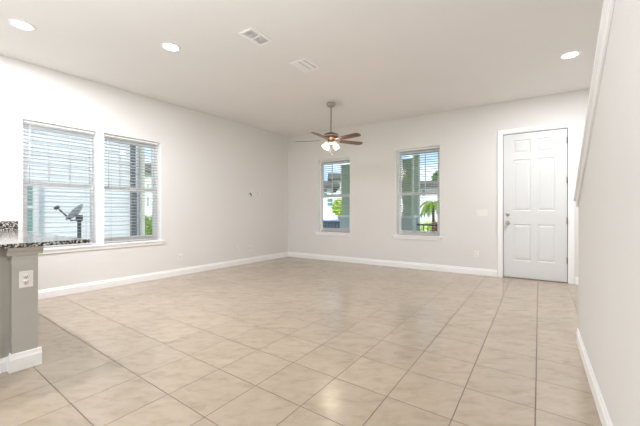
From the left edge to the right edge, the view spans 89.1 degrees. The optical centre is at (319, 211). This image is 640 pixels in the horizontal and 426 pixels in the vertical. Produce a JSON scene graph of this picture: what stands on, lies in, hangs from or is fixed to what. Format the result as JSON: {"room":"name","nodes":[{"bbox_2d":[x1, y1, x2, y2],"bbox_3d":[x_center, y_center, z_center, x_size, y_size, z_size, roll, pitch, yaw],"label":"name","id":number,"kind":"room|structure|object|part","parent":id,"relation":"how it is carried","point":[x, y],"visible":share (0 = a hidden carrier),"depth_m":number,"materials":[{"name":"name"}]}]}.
{"room":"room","nodes":[
{"label":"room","id":0,"kind":"room"},
{"bbox_2d":[0,55,287,289],"bbox_3d":[-4.420,-0.467,3.119,0.200,3.174,12.700,0,0,35],"label":"wall","id":1,"kind":"structure","parent":0,"point":[210,164],"depth_m":5.59,"materials":[{"name":"paint"}]},
{"bbox_2d":[0,221,17,229],"bbox_3d":[-4.020,0.172,3.491,0.024,0.106,1.160,0,0,35],"label":"backsplash","id":2,"kind":"structure","parent":1,"relation":"attached to","point":[4,225],"depth_m":3.89,"materials":[{"name":"multicoloured stone"}]},
{"bbox_2d":[22,118,163,253],"bbox_3d":[-3.231,-0.302,4.772,0.220,1.700,1.831,0,0,35],"label":"window","id":3,"kind":"structure","parent":1,"relation":"in","point":[97,215],"depth_m":4.72,"materials":[{"name":"white plastic"}]},
{"bbox_3d":[-3.561,-0.720,4.447,0.025,0.775,0.761,0,0,35],"label":"sash","id":4,"kind":"part","parent":3,"relation":"part of","materials":[{"name":"white plastic"}]},
{"bbox_3d":[-3.535,0.030,4.429,0.027,0.809,0.761,0,0,35],"label":"sash","id":5,"kind":"part","parent":3,"relation":"part of","materials":[{"name":"clear glass"}]},
{"bbox_2d":[23,120,94,246],"bbox_3d":[-3.486,-0.337,4.375,0.068,1.610,0.776,0,0,35],"label":"window blind","id":6,"kind":"object","parent":3,"relation":"attached to","point":[24,121],"visible":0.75,"depth_m":4.34,"materials":[{"name":"white plastic"}]},
{"bbox_3d":[-3.657,-0.325,4.144,0.055,1.558,0.002,0,0,35],"label":"ladder cord","id":7,"kind":"part","parent":6,"relation":"part of","materials":[{"name":"white fabric"}]},
{"bbox_3d":[-3.491,0.458,4.379,0.048,0.020,0.768,0,0,35],"label":"rail","id":8,"kind":"part","parent":6,"relation":"part of","materials":[{"name":"white plastic"}]},
{"bbox_3d":[-3.325,-0.325,4.614,0.055,1.558,0.002,0,0,35],"label":"ladder cord","id":9,"kind":"part","parent":6,"relation":"part of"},
{"bbox_3d":[-3.199,0.512,4.749,0.140,0.071,1.831,0,0,35],"label":"sill","id":10,"kind":"part","parent":3,"relation":"part of","materials":[{"name":"white paint"}]},
{"bbox_3d":[-3.050,-0.720,5.173,0.025,0.775,0.806,0,0,35],"label":"sash","id":11,"kind":"part","parent":3,"relation":"part of","materials":[{"name":"clear glass"}]},
{"bbox_3d":[-3.024,0.030,5.155,0.027,0.809,0.806,0,0,35],"label":"sash","id":12,"kind":"part","parent":3,"relation":"part of","materials":[{"name":"white plastic"}]},
{"bbox_2d":[104,134,157,242],"bbox_3d":[-2.959,-0.337,5.123,0.068,1.610,0.813,0,0,35],"label":"window blind","id":13,"kind":"object","parent":3,"relation":"attached to","point":[106,135],"visible":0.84,"depth_m":5.05,"materials":[{"name":"white plastic"}]},
{"bbox_3d":[-3.141,-0.325,4.876,0.055,1.558,0.002,0,0,35],"label":"ladder cord","id":14,"kind":"part","parent":13,"relation":"part of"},
{"bbox_3d":[-2.964,0.458,5.127,0.048,0.020,0.805,0,0,35],"label":"rail","id":15,"kind":"part","parent":13,"relation":"part of","materials":[{"name":"white plastic"}]},
{"bbox_2d":[38,252,287,299],"bbox_3d":[-2.247,1.062,6.016,0.014,0.115,5.060,0,0,35],"label":"baseboard","id":16,"kind":"structure","parent":1,"relation":"attached to","point":[65,290],"depth_m":5.19,"materials":[{"name":"white paint"}]},
{"bbox_2d":[0,256,601,425],"bbox_3d":[-1.487,1.195,1.042,7.396,0.150,13.200,0,0,35],"label":"floor","id":17,"kind":"structure","parent":0,"point":[284,341],"depth_m":2.60,"materials":[{"name":"beige tile"}]},
{"bbox_2d":[0,246,43,372],"bbox_3d":[-3.186,0.688,2.724,2.271,0.864,0.786,0,0,35],"label":"half wall","id":18,"kind":"structure","parent":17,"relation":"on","point":[19,349],"depth_m":2.29,"materials":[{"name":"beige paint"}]},
{"bbox_3d":[-2.333,1.059,2.118,0.161,0.122,0.778,0,0,35],"label":"baseboard","id":19,"kind":"part","parent":18,"relation":"part of","materials":[{"name":"white paint"}]},
{"bbox_3d":[-2.168,0.688,2.368,0.143,0.864,0.143,0,0,35],"label":"post","id":20,"kind":"part","parent":18,"relation":"part of","materials":[{"name":"beige paint"}]},
{"bbox_3d":[-2.157,0.283,2.360,0.169,0.053,0.196,0,0,35],"label":"crown molding","id":21,"kind":"part","parent":18,"relation":"part of","materials":[{"name":"beige paint"}]},
{"bbox_2d":[19,270,32,287],"bbox_3d":[-2.103,0.485,2.327,0.009,0.118,0.078,0,0,35],"label":"wall outlet","id":22,"kind":"object","parent":18,"relation":"attached to","point":[25,277],"visible":1,"depth_m":2.32,"materials":[{"name":"white plastic"}]},
{"bbox_2d":[0,230,89,248],"bbox_3d":[-3.107,0.240,2.833,2.271,0.030,1.135,0,0,35],"label":"countertop","id":23,"kind":"structure","parent":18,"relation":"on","point":[8,238],"depth_m":2.59,"materials":[{"name":"stone"}]},
{"bbox_2d":[0,0,603,136],"bbox_3d":[-1.487,-1.944,1.042,7.396,0.180,13.200,0,0,35],"label":"ceiling","id":24,"kind":"structure","parent":0,"point":[378,60],"depth_m":3.79,"materials":[{"name":"paint"}]},
{"bbox_2d":[7,19,35,30],"bbox_3d":[-2.966,-1.851,3.235,0.214,0.007,0.214,0,0,0],"label":"recessed light","id":25,"kind":"object","parent":24,"relation":"in","point":[16,23],"visible":1,"depth_m":3.22,"materials":[{"name":"white plastic"}]},
{"bbox_2d":[160,42,180,51],"bbox_3d":[-1.682,-1.851,3.668,0.214,0.007,0.214,0,0,0],"label":"recessed light","id":26,"kind":"object","parent":24,"relation":"in","point":[168,46],"visible":1,"depth_m":3.67,"materials":[{"name":"white plastic"}]},
{"bbox_2d":[239,28,272,46],"bbox_3d":[-0.680,-1.849,3.456,0.190,0.010,0.315,0,0,35],"label":"ceiling vent","id":27,"kind":"object","parent":24,"relation":"in","point":[251,34],"visible":1,"depth_m":3.45,"materials":[{"name":"white plastic"}]},
{"bbox_2d":[290,58,320,72],"bbox_3d":[-0.185,-1.849,4.125,0.250,0.010,0.320,0,0,35],"label":"ceiling vent","id":28,"kind":"object","parent":24,"relation":"in","point":[305,65],"visible":1,"depth_m":4.12,"materials":[{"name":"white plastic"}]},
{"bbox_2d":[295,102,362,154],"bbox_3d":[0.165,-1.406,5.621,1.207,0.896,1.200,0,0,0],"label":"ceiling fan","id":29,"kind":"object","parent":24,"relation":"hanging from","point":[330,136],"visible":1,"depth_m":5.53,"materials":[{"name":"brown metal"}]},
{"bbox_3d":[-0.003,-1.220,5.228,0.130,0.035,0.450,0,0,28],"label":"blade","id":30,"kind":"part","parent":29,"relation":"part of","materials":[{"name":"brown wood"}]},
{"bbox_3d":[0.080,-1.124,5.509,0.109,0.124,0.104,0,0,0],"label":"lamp shade","id":31,"kind":"part","parent":29,"relation":"part of","materials":[{"name":"white glass"}]},
{"bbox_3d":[0.271,-1.124,5.480,0.104,0.124,0.109,0,0,0],"label":"lamp shade","id":32,"kind":"part","parent":29,"relation":"part of","materials":[{"name":"white glass"}]},
{"bbox_3d":[0.475,-1.220,5.295,0.130,0.035,0.450,0,0,-44],"label":"blade","id":33,"kind":"part","parent":29,"relation":"part of","materials":[{"name":"brown wood"}]},
{"bbox_3d":[0.558,-1.220,5.770,0.450,0.035,0.130,0,0,-26],"label":"blade","id":34,"kind":"part","parent":29,"relation":"part of","materials":[{"name":"brown wood"}]},
{"bbox_2d":[559,51,581,59],"bbox_3d":[2.966,-1.851,3.856,0.214,0.007,0.214,0,0,0],"label":"recessed light","id":35,"kind":"object","parent":24,"relation":"in","point":[571,54],"visible":1,"depth_m":3.86,"materials":[{"name":"white plastic"}]},
{"bbox_2d":[288,88,589,283],"bbox_3d":[2.228,-0.467,6.227,7.300,3.174,0.200,0,0,33],"label":"wall","id":36,"kind":"structure","parent":0,"point":[467,138],"depth_m":6.20,"materials":[{"name":"paint"}]},
{"bbox_2d":[315,157,350,235],"bbox_3d":[0.339,-0.318,7.441,0.942,1.732,0.220,0,0,33],"label":"window","id":37,"kind":"structure","parent":36,"relation":"in","point":[320,166],"depth_m":7.62,"materials":[{"name":"white plastic"}]},
{"bbox_3d":[0.317,0.512,7.408,0.942,0.071,0.140,0,0,33],"label":"sill","id":38,"kind":"part","parent":37,"relation":"part of","materials":[{"name":"white paint"}]},
{"bbox_2d":[321,158,349,231],"bbox_3d":[0.355,-0.353,7.414,0.790,1.643,0.056,0,0,33],"label":"window blind","id":39,"kind":"object","parent":37,"relation":"attached to","point":[347,159],"visible":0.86,"depth_m":7.34,"materials":[{"name":"white plastic"}]},
{"bbox_3d":[0.602,-0.342,7.252,0.002,1.591,0.055,0,0,33],"label":"ladder cord","id":40,"kind":"part","parent":39,"relation":"part of","materials":[{"name":"white fabric"}]},
{"bbox_3d":[0.367,0.030,7.484,0.782,0.809,0.027,0,0,33],"label":"sash","id":41,"kind":"part","parent":37,"relation":"part of","materials":[{"name":"clear glass"}]},
{"bbox_3d":[0.384,-0.736,7.510,0.782,0.808,0.025,0,0,33],"label":"sash","id":42,"kind":"part","parent":37,"relation":"part of","materials":[{"name":"clear glass"}]},
{"bbox_2d":[288,252,496,276],"bbox_3d":[1.117,1.062,6.826,4.585,0.115,0.019,0,0,33],"label":"baseboard","id":43,"kind":"structure","parent":36,"relation":"attached to","point":[466,270],"depth_m":6.48,"materials":[{"name":"white paint"}]},
{"bbox_2d":[393,145,441,240],"bbox_3d":[1.929,-0.348,6.399,0.942,1.792,0.220,0,0,33],"label":"window","id":44,"kind":"structure","parent":36,"relation":"in","point":[398,186],"depth_m":6.52,"materials":[{"name":"white plastic"}]},
{"bbox_3d":[1.907,0.512,6.365,0.942,0.071,0.140,0,0,33],"label":"sill","id":45,"kind":"part","parent":44,"relation":"part of","materials":[{"name":"white paint"}]},
{"bbox_3d":[1.958,0.030,6.442,0.782,0.809,0.027,0,0,33],"label":"sash","id":46,"kind":"part","parent":44,"relation":"part of","materials":[{"name":"white plastic"}]},
{"bbox_2d":[399,146,439,235],"bbox_3d":[1.944,-0.384,6.373,0.795,1.703,0.055,0,0,33],"label":"window blind","id":47,"kind":"object","parent":44,"relation":"attached to","point":[437,147],"visible":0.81,"depth_m":6.35,"materials":[{"name":"white plastic"}]},
{"bbox_3d":[1.944,0.458,6.373,0.787,0.020,0.048,0,0,33],"label":"rail","id":48,"kind":"part","parent":47,"relation":"part of","materials":[{"name":"white plastic"}]},
{"bbox_3d":[1.975,-0.766,6.468,0.782,0.868,0.025,0,0,33],"label":"sash","id":49,"kind":"part","parent":44,"relation":"part of","materials":[{"name":"clear glass"}]},
{"bbox_2d":[474,251,478,256],"bbox_3d":[2.768,0.756,5.748,0.072,0.116,0.009,0,0,33],"label":"wall outlet","id":50,"kind":"object","parent":36,"relation":"attached to","point":[476,253],"visible":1,"depth_m":5.75,"materials":[{"name":"white plastic"}]},
{"bbox_2d":[477,210,486,215],"bbox_3d":[2.840,0.030,5.700,0.166,0.116,0.010,0,0,33],"label":"light switch","id":51,"kind":"object","parent":36,"relation":"attached to","point":[479,212],"visible":1,"depth_m":5.70,"materials":[{"name":"white plastic"}]},
{"bbox_2d":[498,121,573,283],"bbox_3d":[3.510,-0.131,5.332,1.037,2.501,0.192,0,0,33],"label":"door","id":52,"kind":"structure","parent":36,"relation":"in","point":[536,163],"depth_m":5.30,"materials":[{"name":"white paint"}]},
{"bbox_2d":[575,277,578,284],"bbox_3d":[4.277,1.062,4.755,0.860,0.115,0.016,0,0,33],"label":"baseboard","id":53,"kind":"structure","parent":36,"relation":"attached to","point":[576,278],"depth_m":4.97,"materials":[{"name":"white paint"}]},
{"bbox_2d":[579,0,639,425],"bbox_3d":[1.387,-0.367,1.428,0.125,2.974,3.150,0,0,34],"label":"wall","id":54,"kind":"structure","parent":0,"point":[609,202],"depth_m":1.49,"materials":[{"name":"paint"}]},
{"bbox_2d":[574,0,614,206],"bbox_3d":[1.466,-0.941,1.546,0.189,1.808,2.934,0,0,34],"label":"trim","id":55,"kind":"structure","parent":54,"relation":"attached to","point":[608,5],"depth_m":1.89,"materials":[{"name":"white paint"}]},
{"bbox_2d":[576,329,612,425],"bbox_3d":[1.405,1.062,1.455,0.155,0.115,3.115,0,0,34],"label":"baseboard","id":56,"kind":"structure","parent":54,"relation":"attached to","point":[601,407],"depth_m":1.95,"materials":[{"name":"white paint"}]},
{"label":"outside","id":57,"kind":"structure","parent":0,"visible":0},
{"bbox_3d":[0.000,1.815,30.000,180.000,0.050,180.000,0,0,0],"label":"ground","id":58,"kind":"structure","parent":57,"visible":0},
{"bbox_2d":[27,129,144,237],"bbox_3d":[-10.139,-2.130,4.031,5.200,7.800,14.800,0,0,35],"label":"neighbor house","id":59,"kind":"structure","parent":58,"relation":"on","point":[134,202],"depth_m":7.23,"materials":[{"name":"white"}]},
{"bbox_3d":[-6.157,-0.088,6.158,0.010,0.978,1.100,0,0,35],"label":"pane","id":60,"kind":"part","parent":59,"relation":"part of","materials":[{"name":"teal glass"}]},
{"bbox_2d":[145,216,151,234],"bbox_3d":[-5.747,0.609,10.982,1.199,0.987,1.053,0,0,0],"label":"bush","id":61,"kind":"object","parent":58,"relation":"on","point":[147,226],"visible":0.21,"depth_m":10.80,"materials":[{"name":"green plant"}]},
{"bbox_2d":[323,181,339,219],"bbox_3d":[-0.259,-0.354,27.000,3.437,4.287,7.000,0,0,0],"label":"house","id":62,"kind":"structure","parent":58,"relation":"on","point":[327,202],"depth_m":24.00,"materials":[{"name":"paint"}]},
{"bbox_2d":[323,220,339,227],"bbox_3d":[0.112,1.080,14.500,4.235,1.379,1.810,0,0,0],"label":"car","id":63,"kind":"object","parent":58,"relation":"on","point":[328,225],"visible":0.02,"depth_m":13.63,"materials":[{"name":"blue paint"}]},
{"bbox_2d":[328,173,341,219],"bbox_3d":[2.520,-1.452,40.000,3.049,6.484,9.000,0,0,0],"label":"house","id":64,"kind":"structure","parent":58,"relation":"on","point":[337,177],"depth_m":36.00,"materials":[{"name":"paint"}]},
{"bbox_2d":[401,181,437,230],"bbox_3d":[6.785,-0.256,24.500,3.714,4.092,8.000,0,0,0],"label":"house","id":65,"kind":"structure","parent":58,"relation":"on","point":[436,182],"depth_m":21.00,"materials":[{"name":"paint"}]},
{"bbox_2d":[420,220,436,231],"bbox_3d":[4.458,0.942,13.198,1.492,1.305,0.945,0,0,0],"label":"hedge","id":66,"kind":"object","parent":58,"relation":"on","point":[428,228],"visible":0.12,"depth_m":13.14,"materials":[{"name":"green plant"}]},
{"bbox_2d":[420,201,436,230],"bbox_3d":[3.912,0.717,11.190,1.083,2.150,1.334,0,0,42],"label":"palm tree","id":67,"kind":"object","parent":58,"relation":"on","point":[427,203],"visible":0.55,"depth_m":10.99,"materials":[{"name":"green plant"}]},
{"bbox_2d":[431,170,437,180],"bbox_3d":[11.053,-1.069,30.028,1.688,5.720,1.710,0,0,0],"label":"tree","id":68,"kind":"object","parent":58,"relation":"on","point":[433,175],"visible":0.11,"depth_m":29.87,"materials":[{"name":"green plant"}]},
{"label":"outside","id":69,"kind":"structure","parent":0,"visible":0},
{"bbox_3d":[-5.394,1.795,4.601,12.326,0.050,15.682,0,0,0],"label":"path","id":70,"kind":"object","parent":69,"visible":0},
{"bbox_2d":[54,204,82,237],"bbox_3d":[-4.049,0.834,5.314,0.327,1.913,0.386,0,0,0],"label":"satellite dish","id":71,"kind":"object","parent":70,"relation":"on","point":[74,213],"visible":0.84,"depth_m":5.27,"materials":[{"name":"grey metal"}]},
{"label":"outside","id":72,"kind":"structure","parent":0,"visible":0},
{"bbox_3d":[3.023,1.195,7.440,7.586,0.050,6.259,0,0,0],"label":"floor","id":73,"kind":"structure","parent":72,"visible":0},
{"bbox_2d":[323,222,339,227],"bbox_3d":[-0.207,0.715,10.871,2.020,0.750,0.041,0,0,33],"label":"porch railing","id":74,"kind":"object","parent":73,"relation":"on","point":[338,223],"visible":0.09,"depth_m":10.41,"materials":[{"name":"black metal"}]},
{"bbox_2d":[338,164,349,228],"bbox_3d":[0.872,-0.140,10.164,0.454,2.620,0.454,0,0,33],"label":"porch column","id":75,"kind":"structure","parent":73,"relation":"on","point":[343,218],"depth_m":10.05,"materials":[{"name":"green"}]},
{"bbox_2d":[401,159,417,230],"bbox_3d":[2.477,-0.140,9.113,0.418,2.620,0.418,0,0,33],"label":"porch column","id":76,"kind":"structure","parent":73,"relation":"on","point":[406,223],"depth_m":8.99,"materials":[{"name":"green"}]},
{"bbox_2d":[412,154,419,230],"bbox_3d":[2.758,-0.220,9.317,0.180,2.780,0.150,0,0,33],"label":"porch post","id":77,"kind":"object","parent":73,"relation":"on","point":[417,197],"visible":0.36,"depth_m":9.24,"materials":[{"name":"paint"}]},
{"bbox_2d":[417,224,436,230],"bbox_3d":[3.425,0.715,8.491,1.780,0.750,0.040,0,0,33],"label":"porch railing","id":78,"kind":"object","parent":73,"relation":"on","point":[417,224],"visible":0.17,"depth_m":8.87,"materials":[{"name":"black metal"}]},
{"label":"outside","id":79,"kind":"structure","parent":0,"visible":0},
{"bbox_3d":[6.192,1.795,18.754,105.031,0.050,72.878,0,0,0],"label":"street","id":80,"kind":"object","parent":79,"visible":0},
{"bbox_2d":[145,163,151,219],"bbox_3d":[-16.985,-1.584,33.500,3.954,6.749,8.000,0,0,0],"label":"house","id":81,"kind":"structure","parent":80,"relation":"on","point":[148,205],"depth_m":30.00,"materials":[{"name":"paint"}]},
{"bbox_2d":[331,199,341,219],"bbox_3d":[1.104,0.501,19.993,0.879,2.585,0.752,0,0,0],"label":"tree","id":82,"kind":"object","parent":80,"relation":"on","point":[337,209],"visible":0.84,"depth_m":19.83,"materials":[{"name":"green plant"}]}
]}

